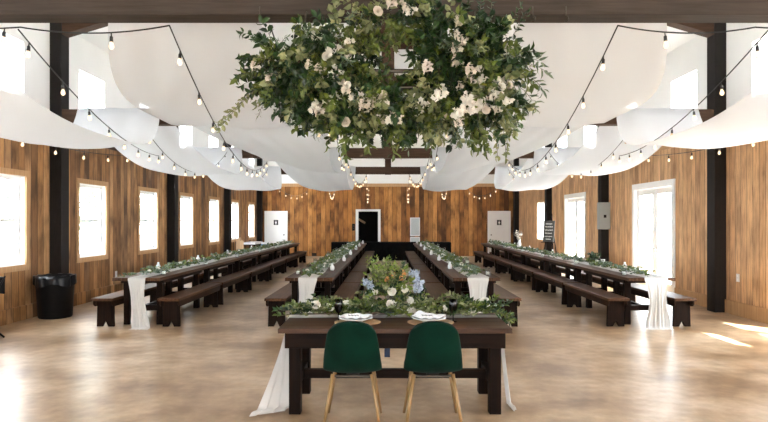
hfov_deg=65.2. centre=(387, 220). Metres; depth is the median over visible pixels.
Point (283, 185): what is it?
trim
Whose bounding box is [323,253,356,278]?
table
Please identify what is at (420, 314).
folded napkin
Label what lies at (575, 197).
door
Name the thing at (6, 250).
ground
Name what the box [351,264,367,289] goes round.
bench
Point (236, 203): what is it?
window
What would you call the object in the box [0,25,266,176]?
string lights
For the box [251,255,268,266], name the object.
bench
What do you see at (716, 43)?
wall post
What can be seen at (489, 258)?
bench
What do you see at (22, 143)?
string lights
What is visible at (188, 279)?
bench
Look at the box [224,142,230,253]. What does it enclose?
wall post
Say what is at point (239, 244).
easel
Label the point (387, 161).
post
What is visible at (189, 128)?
window
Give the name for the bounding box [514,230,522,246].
vase
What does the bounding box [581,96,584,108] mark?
bulb
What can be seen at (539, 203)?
window
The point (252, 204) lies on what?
window
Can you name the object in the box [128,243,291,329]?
table runner
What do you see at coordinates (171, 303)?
bench
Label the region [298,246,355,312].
table runner
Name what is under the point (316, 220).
wall
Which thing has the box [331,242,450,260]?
table
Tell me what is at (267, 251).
table
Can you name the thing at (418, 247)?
table
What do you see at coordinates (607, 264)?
garland
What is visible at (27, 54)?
bulb
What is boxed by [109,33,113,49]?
bulb
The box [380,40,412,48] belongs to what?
beam collar
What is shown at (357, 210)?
door frame
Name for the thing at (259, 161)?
wall post
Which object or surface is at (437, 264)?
table
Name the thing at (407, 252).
bench
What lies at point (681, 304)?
bench
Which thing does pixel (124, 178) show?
wall
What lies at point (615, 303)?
bench
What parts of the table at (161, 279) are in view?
leg, leg, leg, leg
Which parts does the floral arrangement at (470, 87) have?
hanging frame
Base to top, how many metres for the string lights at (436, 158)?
0.618 m
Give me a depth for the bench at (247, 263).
18.49 m
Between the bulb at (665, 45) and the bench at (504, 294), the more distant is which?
the bench at (504, 294)
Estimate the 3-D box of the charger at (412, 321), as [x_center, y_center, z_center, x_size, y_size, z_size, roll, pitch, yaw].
[0.377,0.897,5.300,0.410,0.014,0.410,0,0,0]
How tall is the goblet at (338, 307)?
0.200 m
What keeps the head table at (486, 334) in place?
on the floor
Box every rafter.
[62,23,107,37]
[290,25,381,62]
[667,23,713,37]
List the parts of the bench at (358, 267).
seat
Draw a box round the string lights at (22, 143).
[21,142,127,161]
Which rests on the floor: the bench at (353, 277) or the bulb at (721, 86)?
the bench at (353, 277)
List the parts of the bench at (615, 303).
rail, seat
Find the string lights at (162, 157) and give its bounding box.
[149,140,267,178]
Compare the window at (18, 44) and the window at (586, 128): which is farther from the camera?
the window at (586, 128)
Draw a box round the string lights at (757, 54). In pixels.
[618,30,767,162]
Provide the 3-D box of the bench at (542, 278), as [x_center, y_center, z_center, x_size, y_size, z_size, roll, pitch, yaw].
[3.565,1.423,12.883,0.340,0.455,2.360,0,0,0]
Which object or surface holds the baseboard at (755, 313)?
attached to the wall at (746, 165)
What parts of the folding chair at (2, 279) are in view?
backrest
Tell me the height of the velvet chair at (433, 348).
0.875 m
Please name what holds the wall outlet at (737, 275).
attached to the wall at (746, 165)
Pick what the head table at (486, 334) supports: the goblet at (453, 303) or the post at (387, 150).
the goblet at (453, 303)
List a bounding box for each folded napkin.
[339,313,371,318]
[412,310,445,318]
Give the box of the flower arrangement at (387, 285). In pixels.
[354,254,429,315]
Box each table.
[112,266,206,324]
[178,258,237,292]
[213,253,259,288]
[240,249,276,279]
[244,241,261,246]
[261,246,289,271]
[273,243,299,265]
[278,313,511,414]
[285,266,343,314]
[308,258,351,297]
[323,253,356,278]
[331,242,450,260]
[331,249,360,269]
[338,246,363,263]
[346,243,366,255]
[413,243,431,258]
[416,246,441,263]
[420,249,449,269]
[424,253,459,278]
[431,258,473,297]
[440,266,500,312]
[481,243,499,265]
[491,246,520,271]
[505,249,543,279]
[522,253,569,283]
[545,258,612,292]
[578,266,675,324]
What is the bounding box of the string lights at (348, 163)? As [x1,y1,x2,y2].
[348,163,368,202]
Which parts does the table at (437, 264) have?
leg, leg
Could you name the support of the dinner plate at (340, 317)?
on the charger at (369, 321)
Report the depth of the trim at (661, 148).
13.21 m
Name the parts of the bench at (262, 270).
seat, rail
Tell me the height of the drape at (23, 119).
1.051 m
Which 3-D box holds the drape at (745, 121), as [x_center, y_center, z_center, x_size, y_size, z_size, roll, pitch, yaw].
[4.625,-1.522,13.898,1.950,1.058,17.415,0,0,0]
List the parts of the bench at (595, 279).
rail, seat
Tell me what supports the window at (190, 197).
in the wall at (124, 178)
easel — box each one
[236,237,243,249]
[541,214,556,253]
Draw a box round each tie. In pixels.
[62,109,713,125]
[242,148,533,158]
[281,167,494,173]
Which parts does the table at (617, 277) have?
leg, leg, leg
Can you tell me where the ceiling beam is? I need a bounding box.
[0,0,767,22]
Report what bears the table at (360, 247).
on the floor
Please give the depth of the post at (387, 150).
16.59 m
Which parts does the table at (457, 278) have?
leg, leg, leg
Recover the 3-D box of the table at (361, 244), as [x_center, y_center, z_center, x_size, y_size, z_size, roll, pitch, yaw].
[-1.225,1.265,22.750,0.737,0.770,2.440,0,0,0]
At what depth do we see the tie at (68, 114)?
10.84 m
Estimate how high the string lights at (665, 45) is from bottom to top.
0.891 m
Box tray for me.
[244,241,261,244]
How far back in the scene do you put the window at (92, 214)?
19.29 m
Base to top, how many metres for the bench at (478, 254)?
0.455 m
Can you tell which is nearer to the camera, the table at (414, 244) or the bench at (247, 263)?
the bench at (247, 263)
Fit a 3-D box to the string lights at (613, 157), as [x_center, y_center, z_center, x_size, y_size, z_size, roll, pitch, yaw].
[4.411,-1.476,16.575,0.086,1.020,11.515,0,0,0]
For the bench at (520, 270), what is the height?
0.455 m
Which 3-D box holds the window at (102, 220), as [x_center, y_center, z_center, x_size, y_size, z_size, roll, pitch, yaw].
[-6.156,-0.010,12.385,0.168,1.670,1.310,0,0,0]
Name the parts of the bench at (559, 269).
rail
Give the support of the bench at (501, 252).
on the floor
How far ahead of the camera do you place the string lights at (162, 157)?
12.71 m
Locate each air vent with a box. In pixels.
[410,218,419,235]
[410,237,419,241]
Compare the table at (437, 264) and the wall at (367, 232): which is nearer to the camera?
the table at (437, 264)
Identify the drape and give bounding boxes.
[0,73,281,190]
[108,23,355,190]
[420,23,666,190]
[494,79,767,190]
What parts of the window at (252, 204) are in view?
frame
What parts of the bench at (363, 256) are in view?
seat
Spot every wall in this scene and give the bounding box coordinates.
[0,23,256,310]
[263,130,512,251]
[358,211,377,241]
[519,23,767,308]
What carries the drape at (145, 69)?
hanging from the ceiling beam
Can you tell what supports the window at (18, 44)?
in the wall at (124, 178)
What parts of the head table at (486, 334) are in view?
leg, leg, leg, leg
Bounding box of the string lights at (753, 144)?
[647,143,754,161]
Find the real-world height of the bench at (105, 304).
0.455 m
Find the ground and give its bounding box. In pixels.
[0,230,670,283]
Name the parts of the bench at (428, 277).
seat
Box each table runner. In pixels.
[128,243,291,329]
[250,315,516,415]
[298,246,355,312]
[423,244,488,312]
[492,243,673,329]
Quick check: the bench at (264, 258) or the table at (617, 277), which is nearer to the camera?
the table at (617, 277)
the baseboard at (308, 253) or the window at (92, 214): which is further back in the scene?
the baseboard at (308, 253)
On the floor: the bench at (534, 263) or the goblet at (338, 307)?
the bench at (534, 263)
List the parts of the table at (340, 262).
leg, leg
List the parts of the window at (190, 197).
frame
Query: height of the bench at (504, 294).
0.455 m
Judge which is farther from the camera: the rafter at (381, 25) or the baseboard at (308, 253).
the baseboard at (308, 253)
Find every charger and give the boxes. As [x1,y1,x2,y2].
[334,319,380,324]
[408,319,453,324]
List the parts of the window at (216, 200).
frame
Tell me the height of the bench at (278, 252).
0.455 m
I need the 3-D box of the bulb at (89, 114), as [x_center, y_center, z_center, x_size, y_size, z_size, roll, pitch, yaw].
[-3.698,-1.317,7.441,0.046,0.148,0.046,0,0,0]
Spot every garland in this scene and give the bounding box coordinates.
[119,240,293,276]
[272,290,516,325]
[299,239,361,276]
[416,239,485,276]
[488,239,654,276]
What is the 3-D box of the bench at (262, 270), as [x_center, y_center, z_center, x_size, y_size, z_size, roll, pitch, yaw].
[-3.385,1.423,15.335,0.340,0.455,2.360,0,0,0]
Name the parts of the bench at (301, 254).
seat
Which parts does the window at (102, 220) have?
frame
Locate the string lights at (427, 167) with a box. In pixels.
[407,160,428,202]
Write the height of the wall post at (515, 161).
5.300 m
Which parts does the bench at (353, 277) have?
seat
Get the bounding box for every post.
[50,23,68,273]
[167,126,177,263]
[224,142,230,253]
[257,159,262,245]
[382,23,393,85]
[384,132,391,158]
[385,159,390,174]
[513,159,518,243]
[545,143,551,251]
[598,126,608,261]
[707,23,725,311]
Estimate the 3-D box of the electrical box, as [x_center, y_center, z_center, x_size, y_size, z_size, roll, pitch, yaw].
[5.933,-0.140,16.487,0.325,0.740,0.154,0,0,0]
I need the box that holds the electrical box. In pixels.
[597,202,609,228]
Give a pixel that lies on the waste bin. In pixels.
(54, 292)
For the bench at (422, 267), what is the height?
0.455 m
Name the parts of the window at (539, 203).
frame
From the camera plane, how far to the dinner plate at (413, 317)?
5.26 m
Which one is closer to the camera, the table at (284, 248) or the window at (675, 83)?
the window at (675, 83)
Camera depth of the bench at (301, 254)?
23.15 m
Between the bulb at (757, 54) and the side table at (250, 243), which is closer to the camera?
the bulb at (757, 54)
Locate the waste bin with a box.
[33,273,76,319]
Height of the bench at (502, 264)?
0.455 m
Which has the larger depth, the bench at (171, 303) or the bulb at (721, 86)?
the bench at (171, 303)
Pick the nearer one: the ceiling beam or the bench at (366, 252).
the ceiling beam
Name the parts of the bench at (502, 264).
rail, seat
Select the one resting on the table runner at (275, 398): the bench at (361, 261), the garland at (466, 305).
the garland at (466, 305)
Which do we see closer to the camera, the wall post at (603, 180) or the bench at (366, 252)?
the wall post at (603, 180)
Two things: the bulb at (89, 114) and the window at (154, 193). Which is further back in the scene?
the window at (154, 193)
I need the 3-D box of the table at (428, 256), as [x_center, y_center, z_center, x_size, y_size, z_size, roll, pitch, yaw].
[1.375,1.265,15.400,0.737,0.770,2.440,0,0,0]
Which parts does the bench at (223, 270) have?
rail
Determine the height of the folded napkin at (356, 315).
0.043 m
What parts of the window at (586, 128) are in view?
frame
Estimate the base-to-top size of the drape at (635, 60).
1.070 m
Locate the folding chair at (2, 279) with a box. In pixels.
[0,276,5,337]
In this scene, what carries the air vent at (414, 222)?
in the wall at (316, 220)
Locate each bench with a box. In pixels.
[91,283,165,326]
[157,283,221,326]
[165,272,203,295]
[202,265,227,275]
[206,272,250,304]
[238,264,270,289]
[243,259,251,267]
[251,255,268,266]
[262,259,285,279]
[264,283,298,326]
[267,251,280,261]
[277,254,297,272]
[291,251,306,266]
[332,283,359,300]
[343,272,363,297]
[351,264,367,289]
[357,259,370,273]
[360,255,372,264]
[363,251,373,260]
[405,251,415,262]
[407,254,419,267]
[410,259,424,277]
[413,264,430,271]
[418,272,440,293]
[424,283,451,312]
[473,251,488,266]
[483,254,504,272]
[486,283,521,326]
[495,259,520,279]
[500,251,513,260]
[511,264,545,289]
[512,254,520,261]
[531,259,550,272]
[533,272,578,304]
[550,264,583,275]
[563,283,629,325]
[581,272,621,295]
[620,283,696,326]
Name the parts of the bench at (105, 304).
seat, rail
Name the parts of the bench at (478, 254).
seat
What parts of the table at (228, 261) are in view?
leg, leg, leg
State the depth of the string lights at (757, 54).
6.70 m
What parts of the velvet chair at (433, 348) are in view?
leg, leg, under frame, leg, leg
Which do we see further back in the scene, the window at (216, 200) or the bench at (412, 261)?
the window at (216, 200)
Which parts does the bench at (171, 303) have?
seat, rail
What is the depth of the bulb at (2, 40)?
5.31 m
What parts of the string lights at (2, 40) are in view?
string lights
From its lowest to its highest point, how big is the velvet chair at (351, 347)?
0.875 m
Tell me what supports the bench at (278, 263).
on the floor
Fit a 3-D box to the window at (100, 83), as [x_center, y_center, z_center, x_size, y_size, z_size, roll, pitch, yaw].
[-6.170,-2.530,12.385,0.140,0.960,1.100,0,0,0]
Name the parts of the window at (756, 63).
frame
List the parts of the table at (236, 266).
leg, leg, leg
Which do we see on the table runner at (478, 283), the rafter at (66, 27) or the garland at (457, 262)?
the garland at (457, 262)
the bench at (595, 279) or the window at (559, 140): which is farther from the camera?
the window at (559, 140)
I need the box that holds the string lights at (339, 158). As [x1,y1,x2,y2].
[271,31,346,170]
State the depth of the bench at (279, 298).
9.38 m
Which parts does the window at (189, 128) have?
frame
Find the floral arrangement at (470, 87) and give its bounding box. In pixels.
[211,0,553,163]
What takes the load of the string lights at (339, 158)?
hanging from the tie at (353, 153)
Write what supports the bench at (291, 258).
on the floor
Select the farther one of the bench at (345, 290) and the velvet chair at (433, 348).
the bench at (345, 290)
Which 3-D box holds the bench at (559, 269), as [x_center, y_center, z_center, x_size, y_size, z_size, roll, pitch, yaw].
[4.595,1.423,15.332,0.340,0.455,2.360,0,0,0]
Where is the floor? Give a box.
[0,256,767,421]
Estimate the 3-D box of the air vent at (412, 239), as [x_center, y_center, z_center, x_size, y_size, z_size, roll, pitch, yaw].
[1.270,0.900,28.185,0.460,0.300,0.030,0,0,0]
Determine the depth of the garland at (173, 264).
12.40 m
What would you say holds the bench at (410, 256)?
on the floor
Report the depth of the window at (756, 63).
10.02 m
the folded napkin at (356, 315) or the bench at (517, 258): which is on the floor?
the bench at (517, 258)
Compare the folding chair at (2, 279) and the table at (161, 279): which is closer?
the folding chair at (2, 279)
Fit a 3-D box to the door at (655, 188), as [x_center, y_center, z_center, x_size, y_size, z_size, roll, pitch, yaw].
[6.152,0.375,13.825,0.175,2.550,2.200,0,0,0]
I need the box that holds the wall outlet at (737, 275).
[736,274,739,281]
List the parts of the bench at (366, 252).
seat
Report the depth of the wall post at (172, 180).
16.57 m
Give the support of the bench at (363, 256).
on the floor
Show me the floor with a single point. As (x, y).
(564, 363)
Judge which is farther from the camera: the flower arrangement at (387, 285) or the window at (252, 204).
the window at (252, 204)
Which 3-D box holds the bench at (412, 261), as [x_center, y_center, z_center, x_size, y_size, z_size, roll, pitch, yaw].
[0.860,1.423,17.796,0.340,0.455,2.360,0,0,0]
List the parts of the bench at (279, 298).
seat, rail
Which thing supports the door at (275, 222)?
in the wall at (316, 220)
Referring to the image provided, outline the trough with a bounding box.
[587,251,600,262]
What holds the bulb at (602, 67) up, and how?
attached to the string lights at (665, 45)
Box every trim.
[281,184,494,186]
[656,146,672,151]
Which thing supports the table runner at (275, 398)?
on the head table at (486, 334)
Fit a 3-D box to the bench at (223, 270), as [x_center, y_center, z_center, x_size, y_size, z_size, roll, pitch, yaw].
[-4.415,1.423,15.341,0.340,0.455,2.360,0,0,0]
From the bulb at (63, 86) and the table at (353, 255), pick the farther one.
the table at (353, 255)
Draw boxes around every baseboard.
[0,283,148,325]
[280,252,500,255]
[675,288,767,323]
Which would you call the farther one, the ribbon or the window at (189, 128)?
the window at (189, 128)
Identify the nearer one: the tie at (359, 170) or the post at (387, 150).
the post at (387, 150)
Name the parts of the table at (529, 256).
leg, leg, leg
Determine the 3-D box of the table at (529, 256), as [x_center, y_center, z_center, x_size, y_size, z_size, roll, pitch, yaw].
[4.080,1.265,15.400,0.737,0.770,2.440,0,0,0]
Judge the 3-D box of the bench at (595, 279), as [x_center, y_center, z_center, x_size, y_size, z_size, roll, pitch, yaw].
[4.595,1.423,12.893,0.340,0.455,2.360,0,0,0]
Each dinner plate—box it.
[339,316,372,321]
[412,316,445,321]
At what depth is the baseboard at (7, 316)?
10.30 m
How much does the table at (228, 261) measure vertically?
0.770 m
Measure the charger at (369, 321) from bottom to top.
0.014 m
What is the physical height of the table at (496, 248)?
0.770 m
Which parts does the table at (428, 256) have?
leg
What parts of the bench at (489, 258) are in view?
rail, seat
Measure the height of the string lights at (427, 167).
1.003 m
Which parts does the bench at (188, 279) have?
rail, seat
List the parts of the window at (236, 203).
frame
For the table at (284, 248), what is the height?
0.770 m
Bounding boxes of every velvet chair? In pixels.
[323,321,381,421]
[403,321,462,421]
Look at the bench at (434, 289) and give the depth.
10.32 m
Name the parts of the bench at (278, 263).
seat, rail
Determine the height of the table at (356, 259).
0.770 m
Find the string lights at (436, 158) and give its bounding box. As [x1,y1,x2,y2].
[430,134,447,170]
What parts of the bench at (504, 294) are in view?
seat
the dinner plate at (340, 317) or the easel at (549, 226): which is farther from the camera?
the easel at (549, 226)
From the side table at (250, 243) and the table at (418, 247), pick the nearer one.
the table at (418, 247)
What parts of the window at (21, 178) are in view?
frame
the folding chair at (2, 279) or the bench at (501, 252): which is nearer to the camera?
the folding chair at (2, 279)
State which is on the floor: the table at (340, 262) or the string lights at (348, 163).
the table at (340, 262)
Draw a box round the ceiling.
[78,23,697,107]
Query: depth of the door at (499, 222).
28.17 m
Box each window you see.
[0,30,23,91]
[0,167,29,273]
[76,178,108,262]
[79,69,104,107]
[138,186,158,254]
[179,192,193,248]
[187,126,191,144]
[208,196,219,244]
[209,135,217,146]
[231,199,239,241]
[248,202,254,239]
[536,199,544,241]
[558,135,566,146]
[584,126,588,143]
[671,69,696,107]
[752,34,767,90]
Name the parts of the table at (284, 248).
leg, leg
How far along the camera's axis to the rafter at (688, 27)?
10.84 m
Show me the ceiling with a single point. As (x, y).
(281, 30)
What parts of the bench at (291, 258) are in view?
seat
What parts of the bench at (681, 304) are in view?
rail, seat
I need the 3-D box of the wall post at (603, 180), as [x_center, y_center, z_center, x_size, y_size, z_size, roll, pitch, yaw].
[5.995,-1.000,16.700,0.210,5.300,0.270,0,0,0]
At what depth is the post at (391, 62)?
10.84 m
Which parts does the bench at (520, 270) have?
rail, seat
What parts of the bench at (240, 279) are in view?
seat, rail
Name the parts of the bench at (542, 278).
rail, seat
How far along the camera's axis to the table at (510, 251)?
17.31 m
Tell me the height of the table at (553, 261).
0.770 m
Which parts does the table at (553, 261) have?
leg, leg, leg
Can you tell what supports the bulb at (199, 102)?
attached to the string lights at (2, 40)
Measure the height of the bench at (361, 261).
0.455 m
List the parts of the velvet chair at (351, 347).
leg, leg, under frame, leg, leg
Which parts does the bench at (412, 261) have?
seat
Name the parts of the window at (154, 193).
frame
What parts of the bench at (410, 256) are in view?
seat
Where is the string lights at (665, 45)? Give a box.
[508,25,767,176]
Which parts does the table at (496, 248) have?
leg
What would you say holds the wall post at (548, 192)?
on the floor
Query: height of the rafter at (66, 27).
2.150 m
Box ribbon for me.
[384,312,390,356]
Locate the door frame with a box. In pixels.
[356,209,380,241]
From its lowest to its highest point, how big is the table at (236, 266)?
0.770 m
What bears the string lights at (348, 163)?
hanging from the tie at (359, 170)
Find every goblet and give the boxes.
[334,299,342,319]
[449,299,457,321]
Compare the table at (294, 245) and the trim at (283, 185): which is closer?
the table at (294, 245)
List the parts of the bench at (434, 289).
seat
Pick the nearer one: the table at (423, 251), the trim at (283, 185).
the table at (423, 251)
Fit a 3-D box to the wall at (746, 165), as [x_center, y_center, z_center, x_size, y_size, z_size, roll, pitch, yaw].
[6.200,-1.000,10.950,0.200,5.300,34.500,0,0,0]
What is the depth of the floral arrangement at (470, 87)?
4.64 m
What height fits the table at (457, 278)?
0.770 m
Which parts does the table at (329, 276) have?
leg, leg, leg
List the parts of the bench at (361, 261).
seat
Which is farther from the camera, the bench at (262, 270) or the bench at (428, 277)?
the bench at (262, 270)
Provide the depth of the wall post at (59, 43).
10.81 m
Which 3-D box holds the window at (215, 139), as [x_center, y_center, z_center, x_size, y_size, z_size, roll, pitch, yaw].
[-6.170,-2.530,21.015,0.140,0.960,1.100,0,0,0]
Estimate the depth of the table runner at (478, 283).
9.25 m
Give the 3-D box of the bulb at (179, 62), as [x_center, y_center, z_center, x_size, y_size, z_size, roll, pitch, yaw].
[-1.991,-1.559,5.736,0.046,0.148,0.046,0,0,0]
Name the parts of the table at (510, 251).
leg, leg, leg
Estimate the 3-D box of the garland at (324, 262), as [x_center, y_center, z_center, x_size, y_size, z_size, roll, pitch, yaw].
[-1.218,0.779,16.519,0.640,0.177,14.780,0,0,0]
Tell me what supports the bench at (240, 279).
on the floor
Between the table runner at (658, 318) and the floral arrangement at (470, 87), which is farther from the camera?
the table runner at (658, 318)
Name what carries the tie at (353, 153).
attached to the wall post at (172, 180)
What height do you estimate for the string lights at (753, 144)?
0.893 m
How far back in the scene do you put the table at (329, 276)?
9.55 m
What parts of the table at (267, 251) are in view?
leg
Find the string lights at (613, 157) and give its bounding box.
[508,140,626,178]
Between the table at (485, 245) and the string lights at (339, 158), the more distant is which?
the table at (485, 245)
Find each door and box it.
[264,211,287,243]
[488,211,510,252]
[564,192,585,256]
[632,179,675,292]

